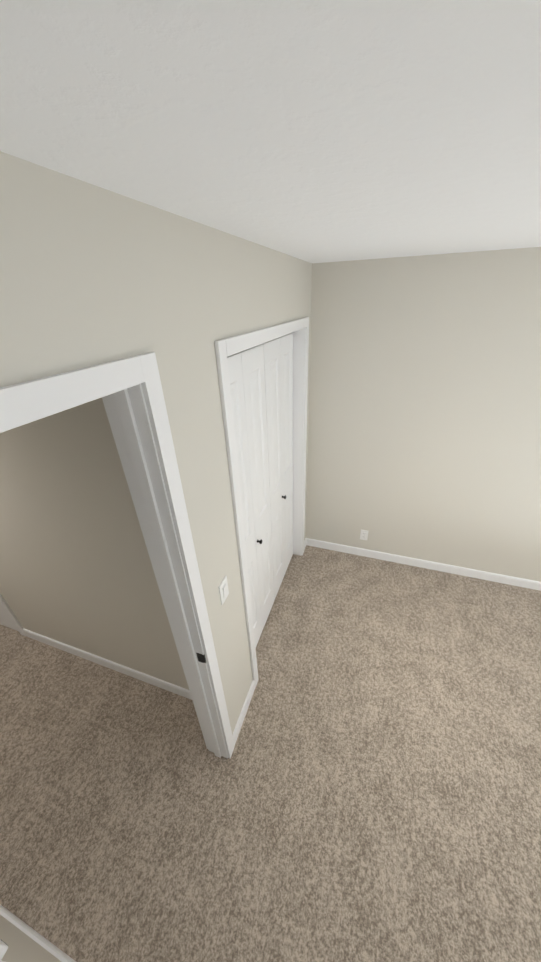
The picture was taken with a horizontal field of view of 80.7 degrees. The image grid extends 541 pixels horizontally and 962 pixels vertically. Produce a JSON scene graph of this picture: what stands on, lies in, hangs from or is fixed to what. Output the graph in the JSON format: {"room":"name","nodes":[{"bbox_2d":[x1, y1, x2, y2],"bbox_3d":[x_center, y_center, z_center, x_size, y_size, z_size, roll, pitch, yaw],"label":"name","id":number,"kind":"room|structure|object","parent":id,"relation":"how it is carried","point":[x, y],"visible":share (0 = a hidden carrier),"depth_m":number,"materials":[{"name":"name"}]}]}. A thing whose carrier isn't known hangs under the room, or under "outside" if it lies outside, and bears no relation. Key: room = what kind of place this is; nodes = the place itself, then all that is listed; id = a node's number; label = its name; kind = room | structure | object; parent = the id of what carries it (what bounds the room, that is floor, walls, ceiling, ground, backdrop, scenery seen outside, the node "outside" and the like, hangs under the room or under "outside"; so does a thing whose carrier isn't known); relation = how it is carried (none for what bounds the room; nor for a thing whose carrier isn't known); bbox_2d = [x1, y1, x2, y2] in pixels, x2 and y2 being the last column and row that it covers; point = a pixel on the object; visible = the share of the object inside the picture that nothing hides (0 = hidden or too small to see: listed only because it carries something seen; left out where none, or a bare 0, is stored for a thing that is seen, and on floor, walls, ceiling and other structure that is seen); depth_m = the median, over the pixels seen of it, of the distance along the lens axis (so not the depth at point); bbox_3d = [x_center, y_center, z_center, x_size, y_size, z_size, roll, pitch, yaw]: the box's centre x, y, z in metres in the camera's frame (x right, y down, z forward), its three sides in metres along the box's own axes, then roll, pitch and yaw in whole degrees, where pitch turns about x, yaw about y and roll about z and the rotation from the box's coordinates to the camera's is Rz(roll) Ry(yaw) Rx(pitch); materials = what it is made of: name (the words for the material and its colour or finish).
{"room":"empty bedroom","nodes":[
{"label":"empty bedroom","id":0,"kind":"room"},
{"bbox_2d":[0,915,60,961],"bbox_3d":[-1.073,1.503,1.056,0.910,0.910,0.120,8,31,17],"label":"wall","id":1,"kind":"structure","parent":0,"point":[23,947],"depth_m":1.09,"materials":[{"name":"paint"}]},
{"bbox_2d":[0,939,7,959],"bbox_3d":[-1.089,1.113,0.833,0.910,0.100,0.180,8,31,17],"label":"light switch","id":2,"kind":"structure","parent":1,"relation":"on","point":[3,947],"depth_m":0.76,"materials":[{"name":"white plastic"}]},
{"bbox_2d":[0,904,75,961],"bbox_3d":[-2.059,1.688,1.634,3.070,0.086,0.013,8,31,17],"label":"baseboard","id":3,"kind":"structure","parent":1,"relation":"attached to","point":[39,939],"depth_m":1.27,"materials":[{"name":"white paint"}]},
{"bbox_2d":[0,397,188,689],"bbox_3d":[-2.218,0.101,2.049,4.030,2.440,0.110,8,31,17],"label":"wall","id":4,"kind":"structure","parent":0,"point":[76,569],"depth_m":1.64,"materials":[{"name":"paint"}]},
{"bbox_2d":[0,594,25,635],"bbox_3d":[-2.412,0.241,2.132,0.946,2.128,0.015,8,31,17],"label":"door frame","id":5,"kind":"structure","parent":4,"relation":"attached to","point":[8,618],"depth_m":2.42,"materials":[{"name":"white paint"}]},
{"bbox_2d":[23,628,191,699],"bbox_3d":[-1.114,1.300,2.244,1.715,0.086,0.013,8,31,17],"label":"baseboard","id":6,"kind":"structure","parent":4,"relation":"attached to","point":[149,679],"depth_m":2.23,"materials":[{"name":"white paint"}]},
{"bbox_2d":[0,151,311,734],"bbox_3d":[-0.354,0.521,1.181,0.120,2.440,3.850,8,31,17],"label":"wall","id":7,"kind":"structure","parent":0,"point":[91,275],"depth_m":0.80,"materials":[{"name":"beige paint"}]},
{"bbox_2d":[0,352,234,961],"bbox_3d":[-0.461,0.818,0.970,0.150,2.141,0.898,8,31,17],"label":"door frame","id":8,"kind":"structure","parent":7,"relation":"attached to","point":[129,390],"depth_m":0.92,"materials":[{"name":"white paint"}]},
{"bbox_2d":[219,575,228,604],"bbox_3d":[-0.205,0.489,1.422,0.012,0.115,0.070,8,31,17],"label":"light switch","id":9,"kind":"object","parent":7,"relation":"attached to","point":[223,589],"visible":1,"depth_m":1.41,"materials":[{"name":"white plastic"}]},
{"bbox_2d":[232,680,254,745],"bbox_3d":[-0.162,1.421,1.964,0.013,0.086,0.337,8,31,17],"label":"baseboard","id":10,"kind":"structure","parent":7,"relation":"attached to","point":[237,729],"depth_m":1.94,"materials":[{"name":"white paint"}]},
{"bbox_2d":[215,317,308,687],"bbox_3d":[0.019,0.118,2.171,0.136,2.128,1.369,8,31,17],"label":"trim","id":11,"kind":"structure","parent":7,"relation":"attached to","point":[225,348],"depth_m":1.83,"materials":[{"name":"white paint"}]},
{"bbox_2d":[0,545,540,961],"bbox_3d":[-0.336,1.575,1.855,8.250,0.060,4.150,8,31,17],"label":"floor","id":12,"kind":"structure","parent":0,"point":[369,790],"depth_m":1.68,"materials":[{"name":"carpet"}]},
{"bbox_2d":[0,0,540,262],"bbox_3d":[-0.426,-0.594,0.614,8.250,0.060,4.150,8,31,17],"label":"ceiling","id":13,"kind":"structure","parent":0,"point":[317,131],"depth_m":0.39,"materials":[{"name":"white paint"}]},
{"bbox_2d":[306,247,540,581],"bbox_3d":[1.813,-0.222,2.321,4.770,2.440,0.120,8,31,17],"label":"wall","id":14,"kind":"structure","parent":0,"point":[424,429],"depth_m":2.33,"materials":[{"name":"beige paint"}]},
{"bbox_2d":[360,530,368,539],"bbox_3d":[0.894,0.517,3.041,0.070,0.115,0.008,8,31,17],"label":"outlet","id":15,"kind":"object","parent":14,"relation":"attached to","point":[363,534],"visible":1,"depth_m":3.04,"materials":[{"name":"white plastic"}]},
{"bbox_2d":[304,538,540,590],"bbox_3d":[2.167,0.882,2.739,3.820,0.086,0.030,8,31,17],"label":"baseboard","id":16,"kind":"structure","parent":14,"relation":"attached to","point":[531,584],"depth_m":2.96,"materials":[{"name":"white paint"}]},
{"bbox_3d":[-0.018,0.140,2.198,0.043,2.065,1.241,8,31,17],"label":"track rail","id":17,"kind":"object","parent":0,"visible":0},
{"bbox_2d":[227,344,273,647],"bbox_3d":[-0.100,0.282,1.958,0.066,2.028,0.600,8,31,17],"label":"bifold closet door","id":18,"kind":"structure","parent":17,"relation":"hanging from","point":[247,381],"depth_m":1.84,"materials":[{"name":"white paint"}]},
{"bbox_2d":[263,333,292,599],"bbox_3d":[0.095,-0.009,2.452,0.066,2.028,0.600,8,31,17],"label":"bifold closet door","id":19,"kind":"structure","parent":17,"relation":"hanging from","point":[278,361],"depth_m":2.29,"materials":[{"name":"white paint"}]}
]}

